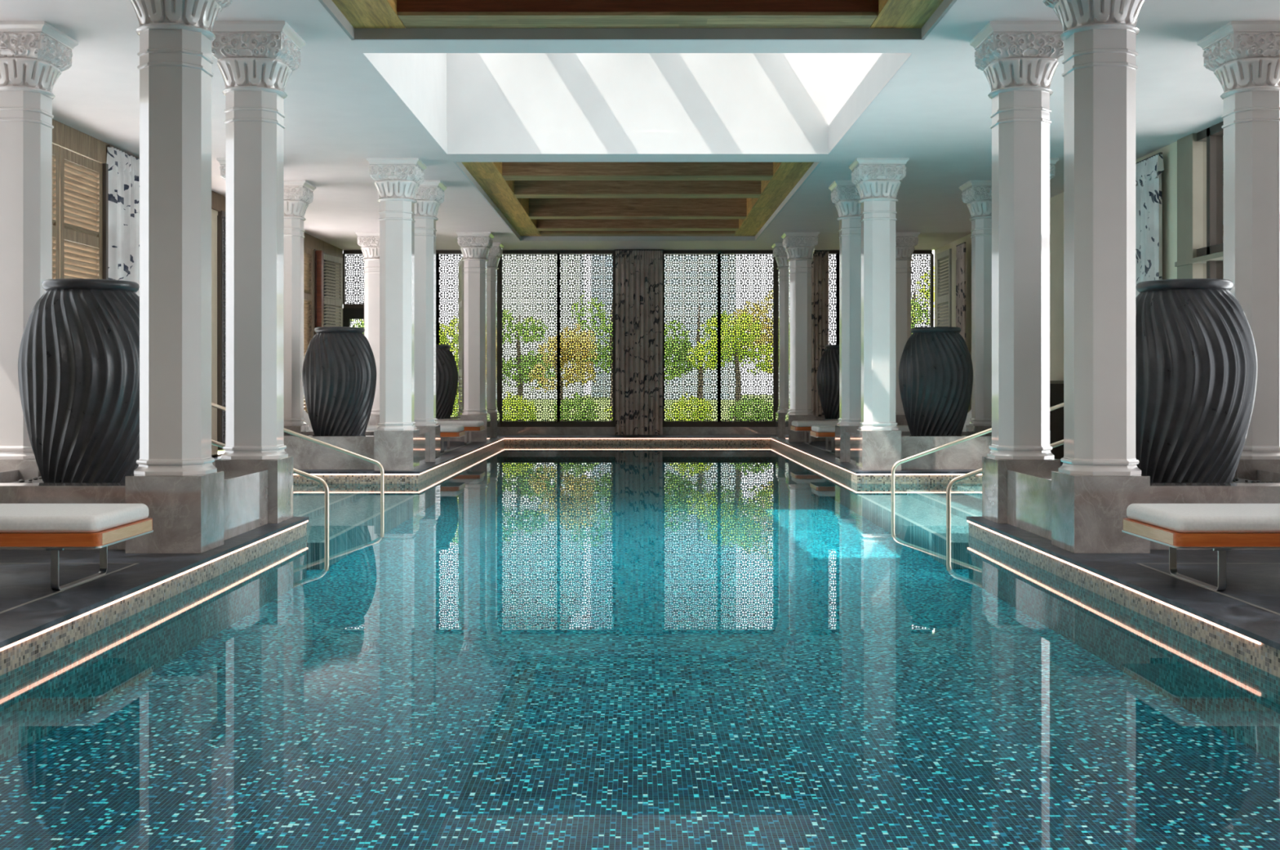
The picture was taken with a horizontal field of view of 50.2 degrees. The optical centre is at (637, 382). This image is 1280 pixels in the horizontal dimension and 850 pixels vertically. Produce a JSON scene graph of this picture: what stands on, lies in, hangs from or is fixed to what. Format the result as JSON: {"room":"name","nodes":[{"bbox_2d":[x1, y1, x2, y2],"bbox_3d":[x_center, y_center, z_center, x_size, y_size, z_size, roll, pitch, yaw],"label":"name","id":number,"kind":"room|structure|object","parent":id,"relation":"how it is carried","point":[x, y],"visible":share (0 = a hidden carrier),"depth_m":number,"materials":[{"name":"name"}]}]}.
{"room":"spa","nodes":[
{"label":"spa","id":0,"kind":"room"},
{"bbox_2d":[211,208,338,457],"bbox_3d":[-7.155,-0.725,12.200,0.250,4.850,40.400,0,0,0],"label":"wall","id":1,"kind":"structure","parent":0,"point":[215,453],"depth_m":22.71,"materials":[{"name":"beige paint"}]},
{"bbox_2d":[52,143,59,279],"bbox_3d":[-7.000,-0.815,15.880,0.052,4.080,1.260,0,0,0],"label":"shutter","id":2,"kind":"object","parent":1,"relation":"attached to","point":[55,148],"visible":0.08,"depth_m":16.41,"materials":[{"name":"brown wood"}]},
{"bbox_2d":[59,146,102,279],"bbox_3d":[-7.000,-0.815,17.180,0.052,4.080,1.300,0,0,0],"label":"shutter","id":3,"kind":"object","parent":1,"relation":"attached to","point":[81,177],"visible":0.43,"depth_m":17.15,"materials":[{"name":"brown wood"}]},
{"bbox_2d":[102,163,108,279],"bbox_3d":[-6.970,-0.812,17.865,0.080,4.095,0.070,0,0,0],"label":"trim","id":4,"kind":"structure","parent":1,"relation":"attached to","point":[105,166],"depth_m":17.83,"materials":[{"name":"brown wood"}]},
{"bbox_2d":[106,144,139,297],"bbox_3d":[-6.934,-0.948,18.600,0.172,4.345,1.340,0,0,0],"label":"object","id":5,"kind":"object","parent":1,"relation":"hanging from","point":[123,166],"visible":0.38,"depth_m":18.44,"materials":[{"name":"fabric"}]},
{"bbox_2d":[52,119,342,257],"bbox_3d":[-7.105,-3.009,23.795,0.250,0.278,17.190,0,0,0],"label":"trim","id":6,"kind":"structure","parent":1,"relation":"attached to","point":[67,137],"depth_m":17.54,"materials":[{"name":"brown wood"}]},
{"bbox_2d":[217,210,225,450],"bbox_3d":[-6.991,-0.877,23.700,0.118,4.015,1.670,0,0,0],"label":"window","id":7,"kind":"structure","parent":1,"relation":"in","point":[221,215],"depth_m":22.88,"materials":[{"name":"brown metal"}]},
{"bbox_2d":[303,245,312,413],"bbox_3d":[-6.980,-0.815,28.630,0.052,4.080,1.260,0,0,0],"label":"shutter","id":8,"kind":"object","parent":1,"relation":"attached to","point":[308,252],"visible":0.27,"depth_m":28.89,"materials":[{"name":"brown wood"}]},
{"bbox_2d":[315,250,324,333],"bbox_3d":[-6.920,-0.812,29.650,0.180,4.095,0.200,0,0,0],"label":"trim","id":9,"kind":"structure","parent":1,"relation":"attached to","point":[320,254],"depth_m":29.55,"materials":[{"name":"brown wood"}]},
{"bbox_2d":[312,248,335,337],"bbox_3d":[-6.991,-0.877,30.450,0.118,4.015,1.970,0,0,0],"label":"window","id":10,"kind":"structure","parent":1,"relation":"in","point":[314,250],"depth_m":29.52,"materials":[{"name":"brown wood"}]},
{"bbox_2d":[324,253,342,326],"bbox_3d":[-6.880,-0.815,30.722,0.057,4.080,1.260,0,0,9],"label":"shutter","id":11,"kind":"object","parent":10,"relation":"attached to","point":[338,302],"visible":0.27,"depth_m":30.85,"materials":[{"name":"beige wood"}]},
{"bbox_2d":[499,426,775,435],"bbox_3d":[0.000,1.372,32.500,14.560,0.656,0.200,0,0,0],"label":"wall","id":12,"kind":"structure","parent":0,"point":[503,430],"depth_m":32.40,"materials":[{"name":"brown stone"}]},
{"bbox_2d":[342,307,364,334],"bbox_3d":[-6.365,-0.360,32.420,1.230,2.810,0.120,0,0,0],"label":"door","id":13,"kind":"structure","parent":12,"relation":"in","point":[348,313],"depth_m":32.36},
{"bbox_2d":[342,249,364,307],"bbox_3d":[-6.365,-2.438,32.459,1.300,1.415,0.118,0,0,0],"label":"window","id":14,"kind":"structure","parent":13,"relation":"on","point":[353,262],"depth_m":32.43,"materials":[{"name":"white metal"}]},
{"bbox_2d":[435,249,439,344],"bbox_3d":[-5.250,-1.050,32.459,1.070,4.189,0.118,0,0,0],"label":"window","id":15,"kind":"structure","parent":12,"relation":"in","point":[437,254],"depth_m":32.40,"materials":[{"name":"brown metal"}]},
{"bbox_2d":[437,249,462,416],"bbox_3d":[-4.100,-1.050,32.459,1.370,4.189,0.118,0,0,0],"label":"window","id":16,"kind":"structure","parent":12,"relation":"in","point":[449,260],"depth_m":32.43,"materials":[{"name":"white metal"}]},
{"bbox_2d":[457,257,463,416],"bbox_3d":[-4.095,-0.815,31.733,0.057,4.080,1.260,0,0,-11],"label":"curtain","id":17,"kind":"object","parent":16,"relation":"attached to","point":[460,264],"visible":0.78,"depth_m":31.75,"materials":[{"name":"white fabric"}]},
{"bbox_2d":[500,249,559,426],"bbox_3d":[-2.565,-1.050,32.459,1.440,4.189,0.118,0,0,0],"label":"window","id":18,"kind":"structure","parent":12,"relation":"in","point":[530,279],"depth_m":32.43,"materials":[{"name":"clear glass"}]},
{"bbox_2d":[558,249,615,426],"bbox_3d":[-1.220,-1.050,32.459,1.390,4.189,0.118,0,0,0],"label":"window","id":19,"kind":"structure","parent":12,"relation":"in","point":[587,277],"depth_m":32.43,"materials":[{"name":"clear glass"}]},
{"bbox_2d":[497,249,778,426],"bbox_3d":[0.000,-1.053,32.485,6.900,4.194,0.230,0,0,0],"label":"trim","id":20,"kind":"structure","parent":12,"relation":"attached to","point":[776,271],"depth_m":32.37,"materials":[{"name":"brown metal"}]},
{"bbox_2d":[662,249,720,426],"bbox_3d":[1.268,-1.050,32.459,1.405,4.189,0.118,0,0,0],"label":"window","id":21,"kind":"structure","parent":12,"relation":"in","point":[691,321],"depth_m":32.43,"materials":[{"name":"clear glass"}]},
{"bbox_2d":[717,249,774,426],"bbox_3d":[2.592,-1.050,32.459,1.385,4.189,0.118,0,0,0],"label":"window","id":22,"kind":"structure","parent":12,"relation":"in","point":[747,337],"depth_m":32.43,"materials":[{"name":"clear glass"}]},
{"bbox_2d":[814,249,839,344],"bbox_3d":[4.100,-1.050,32.459,1.370,4.189,0.118,0,0,0],"label":"window","id":23,"kind":"structure","parent":12,"relation":"in","point":[833,255],"depth_m":32.43,"materials":[{"name":"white metal"}]},
{"bbox_2d":[911,249,933,334],"bbox_3d":[6.440,-1.050,32.459,1.150,4.189,0.118,0,0,0],"label":"window","id":24,"kind":"structure","parent":12,"relation":"in","point":[922,262],"depth_m":32.43,"materials":[{"name":"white metal"}]},
{"bbox_2d":[0,534,1279,849],"bbox_3d":[0.000,1.910,14.600,11.200,0.180,33.600,0,0,0],"label":"swimming pool","id":25,"kind":"structure","parent":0,"point":[575,691],"depth_m":7.30,"materials":[{"name":"liquid"}]},
{"bbox_2d":[211,439,328,570],"bbox_3d":[-4.314,0.944,13.200,2.672,1.733,0.100,0,0,0],"label":"handrail","id":26,"kind":"object","parent":25,"relation":"on","point":[320,480],"visible":0.3,"depth_m":13.18,"materials":[{"name":"metal"}]},
{"bbox_2d":[211,402,384,502],"bbox_3d":[-4.314,0.944,16.070,2.672,1.733,0.100,0,0,0],"label":"handrail","id":27,"kind":"object","parent":25,"relation":"on","point":[214,405],"visible":0.35,"depth_m":16.05,"materials":[{"name":"metal"}]},
{"bbox_2d":[306,537,376,568],"bbox_3d":[-4.225,1.614,16.195,2.340,0.406,5.690,0,0,0],"label":"steps","id":28,"kind":"structure","parent":25,"relation":"on","point":[339,548],"depth_m":13.64,"materials":[{"name":"tile"}]},
{"bbox_2d":[899,537,968,568],"bbox_3d":[4.225,1.614,16.195,2.340,0.406,5.690,0,0,0],"label":"steps","id":29,"kind":"structure","parent":25,"relation":"on","point":[935,548],"depth_m":13.64,"materials":[{"name":"tile"}]},
{"bbox_2d":[891,402,1063,502],"bbox_3d":[4.314,0.944,16.070,2.672,1.733,0.100,0,0,0],"label":"handrail","id":30,"kind":"object","parent":25,"relation":"on","point":[895,464],"visible":0.35,"depth_m":16.05,"materials":[{"name":"metal"}]},
{"bbox_2d":[946,439,1063,570],"bbox_3d":[4.314,0.944,13.200,2.672,1.733,0.100,0,0,0],"label":"handrail","id":31,"kind":"object","parent":25,"relation":"on","point":[956,479],"visible":0.33,"depth_m":13.18,"materials":[{"name":"metal"}]},
{"bbox_2d":[0,0,1279,250],"bbox_3d":[0.000,-3.525,12.350,14.560,0.750,40.700,0,0,0],"label":"ceiling","id":32,"kind":"structure","parent":0,"point":[935,112],"depth_m":15.78,"materials":[{"name":"paint"}]},
{"bbox_2d":[363,53,912,154],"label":"skylight","id":33,"kind":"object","parent":32,"relation":"attached to","point":[468,103],"depth_m":18.84,"materials":[{"name":"white paint"}]},
{"bbox_2d":[614,249,663,435],"bbox_3d":[0.030,-0.958,32.243,1.160,4.365,0.126,0,0,0],"label":"wall panel","id":34,"kind":"object","parent":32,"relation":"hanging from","point":[638,273],"visible":1,"depth_m":32.25,"materials":[{"name":"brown wood"}]},
{"bbox_2d":[811,250,829,416],"bbox_3d":[4.260,-0.938,32.003,0.461,4.325,0.104,0,0,0],"label":"curtain","id":35,"kind":"object","parent":32,"relation":"hanging from","point":[820,265],"visible":0.62,"depth_m":32.01,"materials":[{"name":"grey fabric"}]},
{"bbox_2d":[0,435,1279,649],"bbox_3d":[0.000,1.250,12.200,14.560,0.030,40.400,0,0,0],"label":"floor","id":36,"kind":"structure","parent":0,"point":[1252,575],"depth_m":8.89,"materials":[{"name":"stone"}]},
{"bbox_2d":[0,21,78,479],"bbox_3d":[-5.535,-0.957,12.275,0.732,4.384,0.732,0,0,0],"label":"column","id":37,"kind":"structure","parent":36,"relation":"on","point":[33,55],"depth_m":12.05,"materials":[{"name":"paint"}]},
{"bbox_2d":[0,469,124,503],"label":"plinth","id":38,"kind":"object","parent":36,"relation":"on","point":[13,490],"depth_m":10.12,"materials":[{"name":"grey stone"}]},
{"bbox_2d":[17,278,139,483],"bbox_3d":[-4.485,0.001,11.225,1.099,1.664,1.093,0,0,-16],"label":"urn","id":39,"kind":"object","parent":38,"relation":"on","point":[78,358],"visible":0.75,"depth_m":10.83,"materials":[{"name":"ceramic"}]},
{"bbox_2d":[0,503,153,590],"bbox_3d":[-4.150,1.008,8.455,2.008,0.451,0.938,0,0,0],"label":"lounger","id":40,"kind":"object","parent":36,"relation":"on","point":[54,527],"visible":1,"depth_m":8.09,"materials":[{"name":"white fabric"}]},
{"bbox_2d":[0,503,148,533],"bbox_3d":[-4.154,0.832,8.455,1.972,0.099,0.906,0,0,0],"label":"cushion","id":41,"kind":"object","parent":40,"relation":"on","point":[14,517],"depth_m":8.18,"materials":[{"name":"fabric"}]},
{"bbox_2d":[124,0,232,553],"bbox_3d":[-3.435,-0.957,10.175,0.732,4.384,0.732,0,0,0],"label":"column","id":42,"kind":"structure","parent":36,"relation":"on","point":[175,476],"depth_m":9.95,"materials":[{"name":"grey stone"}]},
{"bbox_2d":[216,157,225,179],"bbox_3d":[-5.535,-0.957,19.525,0.732,4.384,0.732,0,0,0],"label":"column","id":43,"kind":"structure","parent":36,"relation":"on","point":[221,160],"depth_m":19.19,"materials":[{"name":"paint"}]},
{"bbox_2d":[223,469,268,540],"label":"plinth","id":44,"kind":"object","parent":36,"relation":"on","point":[246,500],"depth_m":11.34,"materials":[{"name":"grey stone"}]},
{"bbox_2d":[211,21,305,523],"bbox_3d":[-3.435,-0.957,12.275,0.732,4.384,0.732,0,0,0],"label":"column","id":45,"kind":"structure","parent":36,"relation":"on","point":[256,61],"depth_m":12.05,"materials":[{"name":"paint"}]},
{"bbox_2d":[284,180,315,435],"bbox_3d":[-5.535,-0.957,21.625,0.732,4.384,0.732,0,0,0],"label":"column","id":46,"kind":"structure","parent":36,"relation":"on","point":[298,194],"depth_m":21.41,"materials":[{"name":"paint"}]},
{"bbox_2d":[303,409,312,431],"bbox_3d":[-5.083,0.763,23.240,1.865,0.942,0.720,0,0,0],"label":"chaise","id":47,"kind":"object","parent":36,"relation":"on","point":[307,420],"visible":0.02,"depth_m":23.14,"materials":[{"name":"fabric"}]},
{"bbox_2d":[284,431,430,469],"bbox_3d":[-4.485,0.999,20.575,2.490,0.472,2.200,0,0,0],"label":"plinth","id":48,"kind":"object","parent":36,"relation":"on","point":[306,454],"visible":0.53,"depth_m":19.48,"materials":[{"name":"grey stone"}]},
{"bbox_2d":[302,326,376,435],"bbox_3d":[-4.485,0.001,20.575,1.099,1.664,1.093,0,0,-16],"label":"urn","id":49,"kind":"object","parent":48,"relation":"on","point":[339,369],"visible":0.97,"depth_m":20.19,"materials":[{"name":"ceramic"}]},
{"bbox_2d":[355,231,379,425],"bbox_3d":[-5.535,-0.957,28.935,0.732,4.384,0.732,0,0,0],"label":"column","id":50,"kind":"structure","parent":36,"relation":"on","point":[369,242],"depth_m":28.71,"materials":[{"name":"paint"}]},
{"bbox_2d":[366,157,426,470],"bbox_3d":[-3.435,-0.957,19.525,0.732,4.384,0.732,0,0,0],"label":"column","id":51,"kind":"structure","parent":36,"relation":"on","point":[397,180],"depth_m":19.30,"materials":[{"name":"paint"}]},
{"bbox_2d":[365,425,465,452],"bbox_3d":[-4.170,1.008,24.715,2.008,0.451,0.938,0,0,0],"label":"lounger","id":52,"kind":"object","parent":36,"relation":"on","point":[446,431],"visible":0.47,"depth_m":24.28,"materials":[{"name":"fabric"}]},
{"bbox_2d":[365,425,463,432],"bbox_3d":[-4.174,0.832,24.715,1.972,0.099,0.906,0,0,0],"label":"cushion","id":53,"kind":"object","parent":52,"relation":"on","point":[443,428],"depth_m":24.28,"materials":[{"name":"fabric"}]},
{"bbox_2d":[414,180,446,462],"bbox_3d":[-3.435,-0.957,21.625,0.732,4.384,0.732,0,0,0],"label":"column","id":54,"kind":"structure","parent":36,"relation":"on","point":[429,197],"depth_m":21.40,"materials":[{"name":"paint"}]},
{"bbox_2d":[436,416,460,420],"label":"plinth","id":55,"kind":"object","parent":36,"relation":"on","point":[452,418],"depth_m":28.88,"materials":[{"name":"grey stone"}]},
{"bbox_2d":[435,344,457,418],"bbox_3d":[-4.485,0.001,29.985,1.099,1.664,1.093,0,0,-16],"label":"urn","id":56,"kind":"object","parent":55,"relation":"on","point":[446,371],"visible":0.48,"depth_m":29.65,"materials":[{"name":"ceramic"}]},
{"bbox_2d":[440,436,460,440],"label":"plinth","id":57,"kind":"object","parent":36,"relation":"on","point":[451,438],"depth_m":28.88,"materials":[{"name":"grey stone"}]},
{"bbox_2d":[435,420,484,444],"bbox_3d":[-4.150,1.008,27.765,2.008,0.451,0.938,0,0,0],"label":"lounger","id":58,"kind":"object","parent":36,"relation":"on","point":[468,425],"visible":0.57,"depth_m":27.33,"materials":[{"name":"fabric"}]},
{"bbox_2d":[435,420,484,426],"bbox_3d":[-4.154,0.832,27.765,1.972,0.099,0.906,0,0,0],"label":"cushion","id":59,"kind":"object","parent":58,"relation":"on","point":[464,423],"depth_m":27.33,"materials":[{"name":"fabric"}]},
{"bbox_2d":[455,231,494,441],"bbox_3d":[-3.435,-0.957,28.935,0.732,4.384,0.732,0,0,0],"label":"column","id":60,"kind":"structure","parent":36,"relation":"on","point":[475,247],"depth_m":28.71,"materials":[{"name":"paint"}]},
{"bbox_2d":[489,416,493,439],"label":"plinth","id":61,"kind":"object","parent":36,"relation":"on","point":[491,424],"depth_m":30.38,"materials":[{"name":"grey stone"}]},
{"bbox_2d":[486,242,503,437],"bbox_3d":[-3.435,-0.957,31.035,0.732,4.384,0.732,0,0,0],"label":"column","id":62,"kind":"structure","parent":36,"relation":"on","point":[495,251],"depth_m":30.82,"materials":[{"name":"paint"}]},
{"bbox_2d":[771,242,788,437],"bbox_3d":[3.435,-0.957,31.035,0.732,4.384,0.732,0,0,0],"label":"column","id":63,"kind":"structure","parent":36,"relation":"on","point":[780,253],"depth_m":30.82,"materials":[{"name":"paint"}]},
{"bbox_2d":[782,416,785,439],"label":"plinth","id":64,"kind":"object","parent":36,"relation":"on","point":[783,417],"depth_m":30.44,"materials":[{"name":"grey stone"}]},
{"bbox_2d":[781,231,819,441],"bbox_3d":[3.435,-0.957,28.935,0.732,4.384,0.732,0,0,0],"label":"column","id":65,"kind":"structure","parent":36,"relation":"on","point":[799,246],"depth_m":28.71,"materials":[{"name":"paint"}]},
{"bbox_2d":[790,420,839,444],"bbox_3d":[4.150,1.008,27.765,2.008,0.451,0.938,0,0,0],"label":"lounger","id":66,"kind":"object","parent":36,"relation":"on","point":[797,425],"visible":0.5,"depth_m":27.33,"materials":[{"name":"fabric"}]},
{"bbox_2d":[791,420,839,426],"bbox_3d":[4.154,0.832,27.765,1.972,0.099,0.906,0,0,0],"label":"cushion","id":67,"kind":"object","parent":66,"relation":"on","point":[795,423],"depth_m":27.33,"materials":[{"name":"fabric"}]},
{"bbox_2d":[814,436,835,440],"label":"plinth","id":68,"kind":"object","parent":36,"relation":"on","point":[815,438],"depth_m":28.88,"materials":[{"name":"grey stone"}]},
{"bbox_2d":[814,416,838,420],"label":"plinth","id":69,"kind":"object","parent":36,"relation":"on","point":[820,418],"depth_m":28.88,"materials":[{"name":"grey stone"}]},
{"bbox_2d":[817,344,839,418],"bbox_3d":[4.485,0.001,29.985,1.099,1.664,1.093,0,0,-16],"label":"urn","id":70,"kind":"object","parent":69,"relation":"on","point":[828,372],"visible":0.46,"depth_m":29.65,"materials":[{"name":"ceramic"}]},
{"bbox_2d":[828,180,861,462],"bbox_3d":[3.435,-0.957,21.625,0.732,4.384,0.732,0,0,0],"label":"column","id":71,"kind":"structure","parent":36,"relation":"on","point":[845,194],"depth_m":21.40,"materials":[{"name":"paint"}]},
{"bbox_2d":[809,425,909,452],"bbox_3d":[4.170,1.008,24.715,2.008,0.451,0.938,0,0,0],"label":"lounger","id":72,"kind":"object","parent":36,"relation":"on","point":[818,431],"visible":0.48,"depth_m":24.28,"materials":[{"name":"fabric"}]},
{"bbox_2d":[811,425,909,432],"bbox_3d":[4.174,0.832,24.715,1.972,0.099,0.906,0,0,0],"label":"cushion","id":73,"kind":"object","parent":72,"relation":"on","point":[815,428],"depth_m":24.28,"materials":[{"name":"fabric"}]},
{"bbox_2d":[848,157,909,470],"bbox_3d":[3.435,-0.957,19.525,0.732,4.384,0.732,0,0,0],"label":"column","id":74,"kind":"structure","parent":36,"relation":"on","point":[877,180],"depth_m":19.30,"materials":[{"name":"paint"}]},
{"bbox_2d":[895,231,919,425],"bbox_3d":[5.535,-0.957,28.935,0.732,4.384,0.732,0,0,0],"label":"column","id":75,"kind":"structure","parent":36,"relation":"on","point":[905,242],"depth_m":28.71,"materials":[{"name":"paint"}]},
{"bbox_2d":[844,431,991,469],"bbox_3d":[4.485,0.999,20.575,2.490,0.472,2.200,0,0,0],"label":"plinth","id":76,"kind":"object","parent":36,"relation":"on","point":[968,454],"visible":0.6,"depth_m":19.48,"materials":[{"name":"grey stone"}]},
{"bbox_2d":[898,326,973,435],"bbox_3d":[4.485,0.001,20.575,1.099,1.664,1.093,0,0,-16],"label":"urn","id":77,"kind":"object","parent":76,"relation":"on","point":[935,368],"visible":0.99,"depth_m":20.19,"materials":[{"name":"ceramic"}]},
{"bbox_2d":[962,409,971,431],"bbox_3d":[5.083,0.763,23.260,1.865,0.942,0.720,0,0,0],"label":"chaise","id":78,"kind":"object","parent":36,"relation":"on","point":[968,420],"visible":0.02,"depth_m":23.13,"materials":[{"name":"fabric"}]},
{"bbox_2d":[959,180,991,435],"bbox_3d":[5.535,-0.957,21.625,0.732,4.384,0.732,0,0,0],"label":"column","id":79,"kind":"structure","parent":36,"relation":"on","point":[977,194],"depth_m":21.42,"materials":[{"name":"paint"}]},
{"bbox_2d":[969,21,1063,523],"bbox_3d":[3.435,-0.957,12.275,0.732,4.384,0.732,0,0,0],"label":"column","id":80,"kind":"structure","parent":36,"relation":"on","point":[1019,62],"depth_m":12.05,"materials":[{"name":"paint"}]},
{"bbox_2d":[1007,469,1051,540],"label":"plinth","id":81,"kind":"object","parent":36,"relation":"on","point":[1029,500],"depth_m":11.32,"materials":[{"name":"grey stone"}]},
{"bbox_2d":[1049,157,1058,444],"bbox_3d":[5.535,-0.957,19.525,0.732,4.384,0.732,0,0,0],"label":"column","id":82,"kind":"structure","parent":36,"relation":"on","point":[1052,160],"depth_m":19.20,"materials":[{"name":"paint"}]},
{"bbox_2d":[1049,380,1063,458],"bbox_3d":[6.757,0.600,23.300,0.506,1.270,2.240,0,0,0],"label":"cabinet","id":83,"kind":"object","parent":36,"relation":"on","point":[1056,387],"visible":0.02,"depth_m":22.20,"materials":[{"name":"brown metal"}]},
{"bbox_2d":[1042,0,1150,553],"bbox_3d":[3.435,-0.957,10.175,0.732,4.384,0.732,0,0,0],"label":"column","id":84,"kind":"structure","parent":36,"relation":"on","point":[1099,476],"depth_m":9.95,"materials":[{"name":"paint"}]},
{"bbox_2d":[1121,503,1279,590],"bbox_3d":[4.150,1.008,8.455,2.008,0.451,0.938,0,0,0],"label":"lounger","id":85,"kind":"object","parent":36,"relation":"on","point":[1220,527],"visible":1,"depth_m":8.07,"materials":[{"name":"fabric"}]},
{"bbox_2d":[1126,503,1279,533],"bbox_3d":[4.154,0.832,8.455,1.972,0.099,0.906,0,0,0],"label":"cushion","id":86,"kind":"object","parent":85,"relation":"on","point":[1153,517],"depth_m":8.17,"materials":[{"name":"fabric"}]},
{"bbox_2d":[1150,469,1279,503],"label":"plinth","id":87,"kind":"object","parent":36,"relation":"on","point":[1265,489],"depth_m":10.12,"materials":[{"name":"grey stone"}]},
{"bbox_2d":[1135,278,1257,483],"bbox_3d":[4.485,0.001,11.225,1.099,1.664,1.093,0,0,-16],"label":"urn","id":88,"kind":"object","parent":87,"relation":"on","point":[1196,357],"visible":0.84,"depth_m":10.83,"materials":[{"name":"ceramic"}]},
{"bbox_2d":[1196,21,1279,480],"bbox_3d":[5.535,-0.957,12.275,0.732,4.384,0.732,0,0,0],"label":"column","id":89,"kind":"structure","parent":36,"relation":"on","point":[1244,56],"depth_m":12.05,"materials":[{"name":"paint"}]},
{"bbox_2d":[0,439,1279,764],"bbox_3d":[0.000,1.633,12.350,14.560,0.734,40.700,0,0,0],"label":"pool edge","id":90,"kind":"structure","parent":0,"point":[1229,681],"depth_m":8.45,"materials":[{"name":"stone"}]},
{"bbox_2d":[0,520,308,651],"bbox_3d":[-3.049,1.274,5.315,0.011,0.015,14.630,0,0,0],"label":"light strip","id":91,"kind":"object","parent":90,"relation":"attached to","point":[293,526],"visible":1,"depth_m":8.21,"materials":[{"name":"beige"}]},
{"bbox_2d":[0,442,471,613],"bbox_3d":[-5.205,1.234,13.150,3.590,0.002,30.300,0,0,0],"label":"trim","id":92,"kind":"structure","parent":90,"relation":"attached to","point":[59,591],"depth_m":8.18,"materials":[{"name":"metal"}]},
{"bbox_2d":[293,473,417,475],"bbox_3d":[-4.218,1.274,19.041,2.324,0.015,0.017,0,0,0],"label":"light strip","id":93,"kind":"object","parent":90,"relation":"attached to","point":[293,473],"visible":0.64,"depth_m":19.03,"materials":[{"name":"beige"}]},
{"bbox_2d":[417,438,504,475],"bbox_3d":[-3.049,1.274,25.155,0.011,0.015,12.230,0,0,0],"label":"light strip","id":94,"kind":"object","parent":90,"relation":"attached to","point":[503,438],"visible":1,"depth_m":22.84,"materials":[{"name":"beige"}]},
{"bbox_2d":[293,444,982,539],"bbox_3d":[0.000,1.400,14.650,10.800,0.001,33.300,0,0,0],"label":"pool water","id":95,"kind":"object","parent":90,"relation":"in","point":[506,489],"visible":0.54,"depth_m":16.68,"materials":[{"name":"teal liquid"}]},
{"bbox_2d":[504,438,770,439],"bbox_3d":[0.000,1.274,31.290,6.084,0.015,0.016,0,0,0],"label":"light strip","id":96,"kind":"object","parent":90,"relation":"attached to","point":[504,438],"visible":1,"depth_m":31.28,"materials":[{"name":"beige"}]},
{"bbox_2d":[770,438,857,475],"bbox_3d":[3.049,1.274,25.155,0.011,0.015,12.230,0,0,0],"label":"light strip","id":97,"kind":"object","parent":90,"relation":"attached to","point":[771,438],"visible":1,"depth_m":22.93,"materials":[{"name":"beige"}]},
{"bbox_2d":[857,473,982,475],"bbox_3d":[4.218,1.274,19.041,2.324,0.015,0.017,0,0,0],"label":"light strip","id":98,"kind":"object","parent":90,"relation":"attached to","point":[857,473],"visible":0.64,"depth_m":19.03,"materials":[{"name":"beige"}]},
{"bbox_2d":[804,442,1279,615],"bbox_3d":[5.205,1.234,13.150,3.590,0.002,30.300,0,0,0],"label":"trim","id":99,"kind":"structure","parent":90,"relation":"attached to","point":[1220,593],"depth_m":8.14,"materials":[{"name":"metal"}]},
{"bbox_2d":[967,520,1261,644],"bbox_3d":[3.049,1.274,9.665,0.011,0.015,5.930,0,0,0],"label":"light strip","id":100,"kind":"object","parent":90,"relation":"attached to","point":[995,532],"visible":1,"depth_m":8.34,"materials":[{"name":"beige"}]},
{"bbox_2d":[934,141,1177,413],"bbox_3d":[7.155,-0.725,12.200,0.250,4.850,40.400,0,0,0],"label":"wall","id":101,"kind":"structure","parent":0,"point":[1169,175],"depth_m":22.81,"materials":[{"name":"beige paint"}]},
{"bbox_2d":[936,248,951,326],"bbox_3d":[6.660,-0.815,29.730,0.057,4.080,1.260,0,0,0],"label":"shutter","id":102,"kind":"object","parent":101,"relation":"attached to","point":[947,297],"visible":0.44,"depth_m":29.66,"materials":[{"name":"beige wood"}]},
{"bbox_2d":[955,241,966,342],"bbox_3d":[6.796,-0.848,28.750,0.102,4.145,0.741,0,0,0],"label":"curtain","id":103,"kind":"object","parent":101,"relation":"attached to","point":[961,252],"visible":0.46,"depth_m":28.57,"materials":[{"name":"white fabric"}]},
{"bbox_2d":[1135,151,1164,297],"bbox_3d":[6.906,-0.907,18.625,0.177,4.265,1.190,0,0,0],"label":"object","id":104,"kind":"object","parent":101,"relation":"hanging from","point":[1148,220],"visible":0.34,"depth_m":18.31,"materials":[{"name":"white fabric"}]},
{"bbox_2d":[1174,120,1223,279],"bbox_3d":[7.120,-0.958,14.660,0.300,4.385,6.180,0,0,0],"label":"window","id":105,"kind":"structure","parent":101,"relation":"in","point":[1200,155],"depth_m":17.25,"materials":[{"name":"brown metal"}]},
{"label":"outside","id":106,"kind":"structure","parent":0,"visible":0},
{"bbox_3d":[0.000,1.525,96.450,120.000,0.250,127.100,0,0,0],"label":"lawn","id":107,"kind":"structure","parent":106,"visible":0},
{"bbox_2d":[351,319,364,327],"bbox_3d":[-8.642,-0.554,41.974,3.105,3.915,3.268,0,0,0],"label":"tree","id":108,"kind":"object","parent":107,"relation":"on","point":[352,319],"visible":0.02,"depth_m":41.41,"materials":[{"name":"green plant"}]},
{"bbox_2d":[933,262,934,319],"bbox_3d":[9.241,-1.333,44.166,3.191,5.473,2.550,0,0,0],"label":"tree","id":109,"kind":"object","parent":107,"relation":"on","point":[934,263],"visible":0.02,"depth_m":44.12,"materials":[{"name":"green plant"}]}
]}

